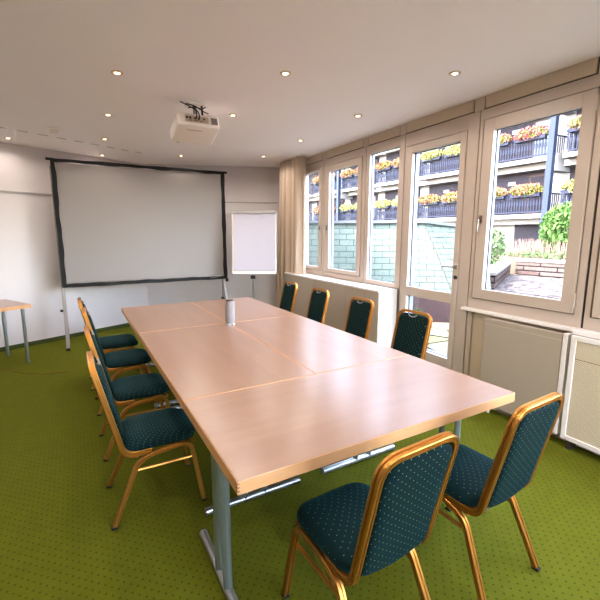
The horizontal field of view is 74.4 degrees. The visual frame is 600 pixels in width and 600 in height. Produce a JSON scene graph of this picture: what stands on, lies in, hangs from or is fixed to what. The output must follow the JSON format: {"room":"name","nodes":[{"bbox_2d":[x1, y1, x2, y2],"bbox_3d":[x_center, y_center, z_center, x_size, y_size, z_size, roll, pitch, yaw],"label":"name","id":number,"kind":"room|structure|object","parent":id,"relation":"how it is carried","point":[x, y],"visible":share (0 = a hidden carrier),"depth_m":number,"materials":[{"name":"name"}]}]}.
{"room":"conference room","nodes":[
{"label":"conference room","id":0,"kind":"room"},
{"bbox_2d":[0,142,147,346],"bbox_3d":[-4.111,-0.688,5.348,0.150,2.795,4.658,7,12,35],"label":"wall","id":1,"kind":"structure","parent":0,"point":[29,263],"depth_m":5.67,"materials":[{"name":"paint"}]},
{"bbox_2d":[0,190,51,194],"bbox_3d":[-4.097,-1.425,5.102,0.014,0.020,4.478,7,12,35],"label":"trim","id":2,"kind":"structure","parent":1,"relation":"attached to","point":[0,190],"depth_m":5.49,"materials":[{"name":"grey"}]},
{"bbox_2d":[0,323,129,351],"bbox_3d":[-4.095,0.679,5.459,0.012,0.062,4.488,7,12,35],"label":"baseboard","id":3,"kind":"structure","parent":1,"relation":"attached to","point":[11,347],"depth_m":6.00,"materials":[{"name":"grey wood"}]},
{"bbox_2d":[139,164,278,306],"bbox_3d":[-1.514,-1.018,7.319,2.576,2.795,0.150,-1,10,-9],"label":"wall","id":4,"kind":"structure","parent":0,"point":[242,184],"depth_m":7.25,"materials":[{"name":"paint"}]},
{"bbox_2d":[225,202,277,203],"bbox_3d":[-1.575,-1.759,7.101,2.366,0.020,0.014,-1,10,-9],"label":"trim","id":5,"kind":"structure","parent":4,"relation":"attached to","point":[225,202],"depth_m":7.21,"materials":[{"name":"grey"}]},
{"bbox_2d":[0,0,599,166],"bbox_3d":[-1.081,-1.636,1.934,6.871,0.200,10.653,-5,11,-29],"label":"ceiling","id":6,"kind":"structure","parent":0,"point":[389,63],"depth_m":2.84,"materials":[{"name":"paint"}]},
{"bbox_2d":[48,128,58,133],"bbox_3d":[-2.844,-1.950,4.566,0.110,0.048,0.110,-5,11,-29],"label":"smoke detector","id":7,"kind":"object","parent":6,"relation":"attached to","point":[52,130],"visible":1,"depth_m":4.54,"materials":[{"name":"beige plastic"}]},
{"bbox_2d":[0,127,138,152],"bbox_3d":[-3.519,-1.931,4.311,0.014,0.003,3.980,7,12,35],"label":"trim","id":8,"kind":"structure","parent":6,"relation":"attached to","point":[0,127],"depth_m":5.01,"materials":[{"name":"grey"}]},
{"bbox_2d":[111,70,122,75],"bbox_3d":[-1.373,-1.703,2.964,0.088,0.007,0.088,-5,11,-29],"label":"recessed light","id":9,"kind":"object","parent":6,"relation":"in","point":[115,72],"visible":1,"depth_m":2.95,"materials":[{"name":"beige"}]},
{"bbox_2d":[170,101,219,144],"bbox_3d":[-0.988,-1.661,3.693,0.390,0.330,0.393,-5,11,-29],"label":"ceiling projector","id":10,"kind":"object","parent":6,"relation":"hanging from","point":[193,128],"visible":1,"depth_m":3.63,"materials":[{"name":"beige plastic"}]},
{"bbox_2d":[211,118,217,124],"bbox_3d":[-0.790,-1.643,3.640,0.060,0.059,0.023,-5,11,-29],"label":"vent","id":11,"kind":"object","parent":10,"relation":"attached to","point":[214,121],"depth_m":3.64,"materials":[{"name":"grey plastic"}]},
{"bbox_2d":[280,71,290,75],"bbox_3d":[-0.110,-1.705,2.973,0.088,0.007,0.088,-5,11,-29],"label":"recessed light","id":12,"kind":"object","parent":6,"relation":"in","point":[283,73],"visible":1,"depth_m":2.97,"materials":[{"name":"beige"}]},
{"bbox_2d":[449,71,460,75],"bbox_3d":[1.166,-1.705,2.973,0.088,0.007,0.088,-5,11,-29],"label":"recessed light","id":13,"kind":"object","parent":6,"relation":"in","point":[453,73],"visible":1,"depth_m":2.97,"materials":[{"name":"beige"}]},
{"bbox_3d":[-0.170,-2.282,6.445,0.091,0.012,1.031,-5,11,-29],"label":"track","id":14,"kind":"object","parent":6,"relation":"attached to","visible":0},
{"bbox_2d":[277,156,305,307],"bbox_3d":[-0.183,-0.922,6.703,0.206,2.751,0.968,-5,11,-27],"label":"curtain","id":15,"kind":"object","parent":14,"relation":"hanging from","point":[292,196],"visible":0.77,"depth_m":6.41,"materials":[{"name":"beige fabric"}]},
{"bbox_2d":[0,322,599,599],"bbox_3d":[0.236,1.170,3.161,9.900,0.150,10.653,-5,11,-29],"label":"floor","id":16,"kind":"structure","parent":0,"point":[58,511],"depth_m":2.23,"materials":[{"name":"green carpet"}]},
{"bbox_2d":[0,299,31,363],"bbox_3d":[-3.979,0.486,4.526,0.700,0.750,1.400,6,11,32],"label":"side table","id":17,"kind":"object","parent":16,"relation":"on","point":[5,305],"visible":1,"depth_m":4.90,"materials":[{"name":"brown wood"}]},
{"bbox_2d":[77,297,142,390],"bbox_3d":[-2.060,0.427,4.313,0.573,0.937,0.445,-5,11,-29],"label":"banquet chair","id":18,"kind":"object","parent":16,"relation":"on","point":[108,343],"visible":0.58,"depth_m":4.22,"materials":[{"name":"teal fabric"}]},
{"bbox_2d":[82,307,158,415],"bbox_3d":[-1.700,0.522,3.743,0.573,0.937,0.445,-5,11,-29],"label":"banquet chair","id":19,"kind":"object","parent":16,"relation":"on","point":[136,358],"visible":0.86,"depth_m":3.62,"materials":[{"name":"teal fabric"}]},
{"bbox_2d":[83,325,169,461],"bbox_3d":[-1.296,0.639,3.039,0.573,0.937,0.445,-5,11,-30],"label":"banquet chair","id":20,"kind":"object","parent":16,"relation":"on","point":[124,390],"visible":0.83,"depth_m":2.92,"materials":[{"name":"teal fabric"}]},
{"bbox_2d":[45,157,227,350],"bbox_3d":[-2.250,-0.708,6.012,2.540,2.615,0.367,-5,11,-29],"label":"projection screen","id":21,"kind":"object","parent":16,"relation":"on","point":[119,223],"visible":0.93,"depth_m":5.95,"materials":[{"name":"grey fabric"}]},
{"bbox_2d":[86,350,206,530],"bbox_3d":[-0.922,0.749,2.386,0.573,0.937,0.445,-5,11,-29],"label":"banquet chair","id":22,"kind":"object","parent":16,"relation":"on","point":[138,434],"visible":1,"depth_m":2.26,"materials":[{"name":"teal fabric"}]},
{"bbox_2d":[121,302,225,408],"bbox_3d":[-1.399,0.524,4.292,0.810,0.749,1.384,-5,11,-29],"label":"conference table","id":23,"kind":"object","parent":16,"relation":"on","point":[149,318],"visible":0.48,"depth_m":4.08,"materials":[{"name":"brown wood"}]},
{"bbox_2d":[138,323,314,515],"bbox_3d":[-0.654,0.741,2.998,0.810,0.749,1.622,-5,11,-29],"label":"conference table","id":24,"kind":"object","parent":16,"relation":"on","point":[208,360],"visible":0.63,"depth_m":2.63,"materials":[{"name":"brown wood"}]},
{"bbox_2d":[225,299,234,325],"bbox_3d":[-0.656,0.117,3.711,0.095,0.245,0.095,-5,11,-29],"label":"speaker","id":25,"kind":"object","parent":24,"relation":"on","point":[229,303],"visible":1,"depth_m":3.67},
{"bbox_2d":[192,297,296,321],"bbox_3d":[-0.702,0.460,4.679,0.783,0.749,1.379,-5,11,-29],"label":"conference table","id":26,"kind":"object","parent":16,"relation":"on","point":[246,308],"visible":0.28,"depth_m":4.51,"materials":[{"name":"brown wood"}]},
{"bbox_2d":[231,211,276,298],"bbox_3d":[-0.738,-0.463,6.503,0.685,1.970,0.593,-5,11,-29],"label":"flip chart","id":27,"kind":"object","parent":16,"relation":"on","point":[254,233],"visible":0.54,"depth_m":6.42,"materials":[{"name":"white paper"}]},
{"bbox_2d":[233,273,275,273],"bbox_3d":[-0.749,-0.437,6.465,0.700,0.016,0.051,0,9,1],"label":"tray","id":28,"kind":"object","parent":27,"relation":"on","point":[233,273],"depth_m":6.44,"materials":[{"name":"beige plastic"}]},
{"bbox_2d":[279,281,297,312],"bbox_3d":[-0.358,0.227,5.510,0.573,0.937,0.445,-5,11,-29],"label":"banquet chair","id":29,"kind":"object","parent":16,"relation":"on","point":[289,292],"visible":0.27,"depth_m":5.51,"materials":[{"name":"teal fabric"}]},
{"bbox_2d":[306,287,329,323],"bbox_3d":[0.025,0.340,4.834,0.573,0.937,0.445,-5,11,-29],"label":"banquet chair","id":30,"kind":"object","parent":16,"relation":"on","point":[318,302],"visible":0.26,"depth_m":4.84,"materials":[{"name":"teal fabric"}]},
{"bbox_2d":[234,315,408,474],"bbox_3d":[0.042,0.675,3.388,0.783,0.749,1.622,-5,11,-29],"label":"conference table","id":31,"kind":"object","parent":16,"relation":"on","point":[318,347],"visible":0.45,"depth_m":3.05,"materials":[{"name":"brown wood"}]},
{"bbox_2d":[284,272,397,347],"bbox_3d":[0.440,0.175,5.746,0.284,0.960,2.495,-5,11,-27],"label":"radiator casing","id":32,"kind":"object","parent":16,"relation":"on","point":[341,291],"visible":0.45,"depth_m":5.15,"materials":[{"name":"white paint"}]},
{"bbox_2d":[183,355,514,599],"bbox_3d":[0.284,0.882,2.152,1.600,0.749,0.782,-5,11,-29],"label":"conference table","id":33,"kind":"object","parent":16,"relation":"on","point":[257,437],"visible":0.84,"depth_m":1.88,"materials":[{"name":"brown wood"}]},
{"bbox_2d":[344,296,373,339],"bbox_3d":[0.427,0.461,4.107,0.573,0.937,0.445,-5,11,-29],"label":"banquet chair","id":34,"kind":"object","parent":16,"relation":"on","point":[360,313],"visible":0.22,"depth_m":4.12,"materials":[{"name":"teal fabric"}]},
{"bbox_2d":[281,431,458,599],"bbox_3d":[0.253,0.884,1.577,0.445,0.937,0.573,-6,11,-32],"label":"banquet chair","id":35,"kind":"object","parent":16,"relation":"on","point":[355,530],"visible":1,"depth_m":1.40,"materials":[{"name":"teal fabric"}]},
{"bbox_2d":[391,308,431,359],"bbox_3d":[0.786,0.577,3.413,0.573,0.937,0.445,-6,11,-31],"label":"banquet chair","id":36,"kind":"object","parent":16,"relation":"on","point":[411,334],"visible":0.28,"depth_m":3.43,"materials":[{"name":"teal fabric"}]},
{"bbox_2d":[412,296,449,322],"bbox_3d":[1.893,0.144,7.634,3.704,0.600,0.940,0,9,-2],"label":"wall","id":37,"kind":"structure","parent":16,"relation":"on","point":[439,311],"depth_m":7.24,"materials":[{"name":"purple paint"}]},
{"bbox_2d":[308,220,490,291],"bbox_3d":[1.793,-1.002,8.548,4.361,1.357,2.804,1,10,7],"label":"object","id":38,"kind":"structure","parent":37,"relation":"on","point":[434,249],"depth_m":7.50,"materials":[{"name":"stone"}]},
{"bbox_2d":[438,392,564,599],"bbox_3d":[0.845,0.827,1.917,0.445,0.937,0.573,-6,11,-32],"label":"banquet chair","id":39,"kind":"object","parent":16,"relation":"on","point":[477,482],"visible":0.8,"depth_m":1.73,"materials":[{"name":"teal fabric"}]},
{"bbox_2d":[480,317,574,434],"bbox_3d":[1.836,0.629,3.296,0.089,0.872,0.707,-5,11,-29],"label":"panel radiator","id":40,"kind":"object","parent":16,"relation":"on","point":[531,363],"visible":0.66,"depth_m":3.22,"materials":[{"name":"beige metal"}]},
{"bbox_2d":[560,335,599,453],"bbox_3d":[2.568,0.855,1.945,0.095,0.873,2.350,-5,11,-27],"label":"radiator cover","id":41,"kind":"object","parent":16,"relation":"on","point":[580,424],"visible":1,"depth_m":2.85,"materials":[{"name":"white paint"}]},
{"bbox_2d":[279,167,597,331],"bbox_3d":[1.921,-0.354,3.346,0.200,2.795,9.950,-5,11,-27],"label":"wall","id":42,"kind":"structure","parent":0,"point":[398,290],"depth_m":6.68,"materials":[{"name":"paint"}]},
{"bbox_2d":[306,153,322,164],"bbox_3d":[0.156,-2.196,6.214,0.017,0.104,0.770,-5,11,-27],"label":"trim","id":43,"kind":"structure","parent":42,"relation":"attached to","point":[318,157],"depth_m":6.07,"materials":[{"name":"beige paint"}]},
{"bbox_2d":[306,160,324,275],"bbox_3d":[0.174,-1.285,6.340,0.138,1.715,0.825,-5,11,-27],"label":"window","id":44,"kind":"structure","parent":42,"relation":"in","point":[318,167],"depth_m":6.08,"materials":[{"name":"beige paint"}]},
{"bbox_2d":[323,151,327,159],"bbox_3d":[0.370,-2.126,5.817,0.015,0.112,0.120,-5,11,-27],"label":"trim","id":45,"kind":"structure","parent":42,"relation":"attached to","point":[325,152],"depth_m":5.81,"materials":[{"name":"beige paint"}]},
{"bbox_2d":[324,147,366,282],"bbox_3d":[0.618,-1.151,5.542,0.141,1.715,1.002,-5,11,-29],"label":"window","id":46,"kind":"structure","parent":42,"relation":"in","point":[358,157],"depth_m":5.44,"materials":[{"name":"beige paint"}]},
{"bbox_2d":[327,138,363,157],"bbox_3d":[0.604,-2.057,5.378,0.017,0.104,0.857,-5,11,-27],"label":"trim","id":47,"kind":"structure","parent":42,"relation":"attached to","point":[357,144],"depth_m":5.32,"materials":[{"name":"beige paint"}]},
{"bbox_2d":[364,137,368,146],"bbox_3d":[0.832,-1.982,4.956,0.015,0.112,0.091,-5,11,-27],"label":"trim","id":48,"kind":"structure","parent":42,"relation":"attached to","point":[366,139],"depth_m":4.94,"materials":[{"name":"beige paint"}]},
{"bbox_2d":[363,135,405,288],"bbox_3d":[1.032,-1.028,4.804,0.078,1.715,0.690,-5,11,-27],"label":"window","id":49,"kind":"structure","parent":42,"relation":"in","point":[398,142],"depth_m":4.82,"materials":[{"name":"beige paint"}]},
{"bbox_2d":[369,126,400,144],"bbox_3d":[0.989,-1.937,4.660,0.017,0.104,0.561,-5,11,-27],"label":"trim","id":50,"kind":"structure","parent":42,"relation":"attached to","point":[393,132],"depth_m":4.62,"materials":[{"name":"beige paint"}]},
{"bbox_2d":[400,123,406,135],"bbox_3d":[1.147,-1.884,4.368,0.015,0.112,0.088,-5,11,-27],"label":"trim","id":51,"kind":"structure","parent":42,"relation":"attached to","point":[404,126],"depth_m":4.36,"materials":[{"name":"beige paint"}]},
{"bbox_2d":[399,111,481,373],"bbox_3d":[1.397,-0.431,4.152,0.171,2.681,0.944,-5,11,-27],"label":"door","id":52,"kind":"structure","parent":42,"relation":"in","point":[464,130],"depth_m":3.92,"materials":[{"name":"beige paint"}]},
{"bbox_2d":[407,100,474,132],"bbox_3d":[1.374,-1.817,3.943,0.017,0.104,0.860,-5,11,-27],"label":"trim","id":53,"kind":"structure","parent":42,"relation":"attached to","point":[466,108],"depth_m":3.88,"materials":[{"name":"beige paint"}]},
{"bbox_2d":[308,57,599,164],"bbox_3d":[1.756,-1.699,3.280,0.026,0.120,7.540,-5,11,-27],"label":"trim","id":54,"kind":"structure","parent":42,"relation":"attached to","point":[599,57],"depth_m":3.37,"materials":[{"name":"beige"}]},
{"bbox_2d":[463,311,473,375],"bbox_3d":[1.651,0.529,3.860,0.061,0.884,0.052,-5,11,-29],"label":"trim","id":55,"kind":"structure","parent":42,"relation":"attached to","point":[470,314],"depth_m":3.82,"materials":[{"name":"beige paint"}]},
{"bbox_2d":[475,96,485,111],"bbox_3d":[1.605,-1.741,3.515,0.015,0.112,0.101,-5,11,-27],"label":"trim","id":56,"kind":"structure","parent":42,"relation":"attached to","point":[480,103],"depth_m":3.51,"materials":[{"name":"beige paint"}]},
{"bbox_2d":[461,306,576,331],"bbox_3d":[1.807,0.149,3.372,0.055,0.027,1.015,-5,11,-27],"label":"trim","id":57,"kind":"structure","parent":42,"relation":"attached to","point":[527,320],"depth_m":3.27,"materials":[{"name":"white paint"}]},
{"bbox_2d":[469,312,578,440],"bbox_3d":[1.885,0.600,3.435,0.048,0.884,0.919,-5,11,-27],"label":"trim","id":58,"kind":"structure","parent":42,"relation":"attached to","point":[478,318],"depth_m":3.72,"materials":[{"name":"beige paint"}]},
{"bbox_2d":[468,74,599,327],"bbox_3d":[1.862,-0.738,3.226,0.141,1.768,0.994,-5,11,-29],"label":"window","id":59,"kind":"structure","parent":42,"relation":"in","point":[582,94],"depth_m":3.05,"materials":[{"name":"beige paint"}]},
{"bbox_2d":[486,57,598,107],"bbox_3d":[1.836,-1.673,3.081,0.017,0.104,0.867,-5,11,-27],"label":"trim","id":60,"kind":"structure","parent":42,"relation":"attached to","point":[589,67],"depth_m":3.00,"materials":[{"name":"beige paint"}]},
{"bbox_2d":[572,328,599,339],"bbox_3d":[2.727,0.445,1.627,0.085,0.035,2.965,-5,11,-27],"label":"trim","id":61,"kind":"structure","parent":42,"relation":"attached to","point":[582,332],"depth_m":2.83,"materials":[{"name":"white paint"}]},
{"bbox_2d":[576,335,599,455],"bbox_3d":[2.816,0.894,1.701,0.048,0.875,3.040,-5,11,-27],"label":"trim","id":62,"kind":"structure","parent":42,"relation":"attached to","point":[579,335],"depth_m":2.93,"materials":[{"name":"beige paint"}]},
{"bbox_2d":[581,170,599,331],"bbox_3d":[2.329,-0.592,2.355,0.141,1.768,1.008,-5,11,-29],"label":"window","id":63,"kind":"structure","parent":42,"relation":"in","point":[591,321],"depth_m":2.82,"materials":[{"name":"beige paint"}]},
{"label":"outside","id":64,"kind":"structure","parent":0,"visible":0},
{"bbox_2d":[493,248,562,277],"bbox_3d":[11.937,-2.728,23.910,35.500,0.900,90.000,-5,11,-29],"label":"ground","id":65,"kind":"structure","parent":64,"point":[504,258],"depth_m":12.62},
{"bbox_2d":[308,110,581,248],"bbox_3d":[12.862,-9.802,25.593,10.500,12.500,51.000,-5,11,-29],"label":"apartment building","id":66,"kind":"structure","parent":65,"relation":"on","point":[550,161],"depth_m":21.42,"materials":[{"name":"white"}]},
{"bbox_2d":[312,176,318,184],"bbox_3d":[1.668,-10.938,35.994,0.730,0.730,1.824,-5,11,-29],"label":"flower box","id":67,"kind":"object","parent":66,"relation":"attached to","point":[315,180],"visible":0.49,"depth_m":35.91,"materials":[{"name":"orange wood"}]},
{"bbox_2d":[313,207,318,213],"bbox_3d":[1.688,-8.273,36.402,0.770,0.756,1.815,-5,11,-29],"label":"flower box","id":68,"kind":"object","parent":66,"relation":"attached to","point":[315,210],"visible":0.59,"depth_m":36.39,"materials":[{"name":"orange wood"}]},
{"bbox_2d":[339,203,353,211],"bbox_3d":[3.831,-7.650,32.680,0.699,0.749,1.864,-5,11,-29],"label":"flower box","id":69,"kind":"object","parent":66,"relation":"attached to","point":[347,207],"visible":0.98,"depth_m":32.40,"materials":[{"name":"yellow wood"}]},
{"bbox_2d":[340,169,353,178],"bbox_3d":[3.829,-10.286,32.206,0.754,0.769,1.870,-5,11,-29],"label":"flower box","id":70,"kind":"object","parent":66,"relation":"attached to","point":[344,174],"visible":0.98,"depth_m":31.97,"materials":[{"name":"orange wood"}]},
{"bbox_2d":[354,167,357,175],"bbox_3d":[4.770,-10.025,30.616,0.733,0.751,1.850,-5,11,-29],"label":"flower box","id":71,"kind":"object","parent":66,"relation":"attached to","point":[356,169],"visible":0.31,"depth_m":30.93,"materials":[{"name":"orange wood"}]},
{"bbox_2d":[373,199,390,208],"bbox_3d":[6.025,-7.018,28.889,0.762,0.737,1.845,-5,11,-29],"label":"flower box","id":72,"kind":"object","parent":66,"relation":"attached to","point":[383,204],"visible":1,"depth_m":28.65,"materials":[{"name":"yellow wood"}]},
{"bbox_2d":[374,160,392,171],"bbox_3d":[6.026,-9.658,28.435,0.709,0.747,1.836,-5,11,-29],"label":"flower box","id":73,"kind":"object","parent":66,"relation":"attached to","point":[384,165],"visible":0.99,"depth_m":28.20,"materials":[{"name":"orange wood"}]},
{"bbox_2d":[391,198,397,207],"bbox_3d":[6.932,-6.765,27.307,0.742,0.761,1.867,-5,11,-29],"label":"flower box","id":74,"kind":"object","parent":66,"relation":"attached to","point":[394,202],"visible":0.34,"depth_m":27.55,"materials":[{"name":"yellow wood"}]},
{"bbox_2d":[391,157,398,167],"bbox_3d":[6.937,-9.400,26.860,0.704,0.759,1.910,-5,11,-29],"label":"flower box","id":75,"kind":"object","parent":66,"relation":"attached to","point":[396,161],"visible":0.3,"depth_m":27.10,"materials":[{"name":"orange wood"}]},
{"bbox_2d":[418,194,440,205],"bbox_3d":[8.197,-6.388,25.119,0.768,0.749,1.779,-5,11,-29],"label":"flower box","id":76,"kind":"object","parent":66,"relation":"attached to","point":[428,199],"visible":1,"depth_m":24.90,"materials":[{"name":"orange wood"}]},
{"bbox_2d":[420,149,443,162],"bbox_3d":[8.211,-9.034,24.663,0.712,0.752,1.858,-5,11,-29],"label":"flower box","id":77,"kind":"object","parent":66,"relation":"attached to","point":[433,155],"visible":0.97,"depth_m":24.47,"materials":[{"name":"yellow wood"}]},
{"bbox_2d":[440,191,457,203],"bbox_3d":[9.110,-6.092,23.531,0.726,0.767,1.840,-5,11,-29],"label":"flower box","id":78,"kind":"object","parent":66,"relation":"attached to","point":[451,198],"visible":0.76,"depth_m":23.54,"materials":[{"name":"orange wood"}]},
{"bbox_2d":[443,144,460,157],"bbox_3d":[9.123,-8.772,23.064,0.725,0.750,1.899,-5,11,-29],"label":"flower box","id":79,"kind":"object","parent":66,"relation":"attached to","point":[454,150],"visible":0.71,"depth_m":23.12,"materials":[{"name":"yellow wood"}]},
{"bbox_2d":[495,186,507,199],"bbox_3d":[10.377,-5.744,21.331,0.710,0.764,1.911,-5,11,-29],"label":"flower box","id":80,"kind":"object","parent":66,"relation":"attached to","point":[501,193],"visible":0.3,"depth_m":20.78,"materials":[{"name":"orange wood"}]},
{"bbox_2d":[499,133,512,146],"bbox_3d":[10.349,-8.404,20.916,0.736,0.743,1.891,-5,11,-29],"label":"flower box","id":81,"kind":"object","parent":66,"relation":"attached to","point":[504,139],"visible":0.35,"depth_m":20.36,"materials":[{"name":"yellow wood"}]},
{"bbox_2d":[508,183,542,197],"bbox_3d":[11.283,-5.473,19.757,0.722,0.736,1.835,-5,11,-29],"label":"flower box","id":82,"kind":"object","parent":66,"relation":"attached to","point":[524,190],"visible":1,"depth_m":19.55,"materials":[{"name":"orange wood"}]},
{"bbox_2d":[513,124,549,143],"bbox_3d":[11.280,-8.145,19.314,0.697,0.750,1.851,-5,11,-29],"label":"flower box","id":83,"kind":"object","parent":66,"relation":"attached to","point":[539,132],"visible":1,"depth_m":19.12,"materials":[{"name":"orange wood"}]},
{"bbox_2d":[560,178,573,193],"bbox_3d":[12.539,-5.126,17.543,0.756,0.789,1.913,-5,11,-29],"label":"flower box","id":84,"kind":"object","parent":66,"relation":"attached to","point":[567,187],"visible":0.27,"depth_m":17.97,"materials":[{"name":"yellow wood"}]},
{"bbox_2d":[566,115,580,132],"bbox_3d":[12.558,-7.777,17.118,0.723,0.743,1.841,-5,11,-29],"label":"flower box","id":85,"kind":"object","parent":66,"relation":"attached to","point":[575,127],"visible":0.34,"depth_m":17.52,"materials":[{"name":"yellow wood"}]},
{"bbox_2d":[503,238,566,259],"bbox_3d":[9.796,-1.296,10.792,1.412,0.720,9.151,-5,11,-29],"label":"dry grass","id":86,"kind":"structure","parent":65,"relation":"on","point":[531,247],"depth_m":13.50,"materials":[{"name":"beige plant"}]},
{"bbox_2d":[504,250,565,259],"bbox_3d":[9.211,-1.122,10.866,1.042,0.419,7.922,-5,11,-29],"label":"ground cover","id":87,"kind":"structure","parent":65,"relation":"on","point":[526,253],"depth_m":12.89,"materials":[{"name":"green plant"}]},
{"bbox_2d":[515,258,564,277],"bbox_3d":[9.472,-0.425,8.421,0.522,0.458,9.288,-7,12,-36],"label":"stone wall","id":88,"kind":"structure","parent":65,"relation":"on","point":[524,266],"depth_m":11.37,"materials":[{"name":"white brick"}]},
{"bbox_2d":[538,201,571,250],"bbox_3d":[8.902,-2.292,13.099,1.799,1.969,1.796,-5,11,-29],"label":"shrub","id":89,"kind":"object","parent":65,"relation":"on","point":[554,228],"visible":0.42,"depth_m":12.85,"materials":[{"name":"green plant"}]},
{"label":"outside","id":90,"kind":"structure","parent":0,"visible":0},
{"bbox_2d":[494,274,562,298],"bbox_3d":[8.048,0.525,5.656,6.180,0.500,13.600,-5,11,-29],"label":"gravel ground","id":91,"kind":"structure","parent":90,"point":[532,285],"depth_m":9.33,"materials":[{"name":"white stone"}]},
{"bbox_2d":[489,261,511,288],"bbox_3d":[5.184,-0.713,10.421,0.406,0.368,3.975,6,11,32],"label":"stone wall","id":92,"kind":"structure","parent":91,"relation":"on","point":[498,272],"depth_m":9.66,"materials":[{"name":"white stone"}]},
{"bbox_2d":[490,228,507,264],"bbox_3d":[4.887,-1.349,10.051,0.666,0.992,0.682,-1,10,-3],"label":"shrub","id":93,"kind":"object","parent":92,"relation":"on","point":[500,247],"visible":0.6,"depth_m":9.87,"materials":[{"name":"green plant"}]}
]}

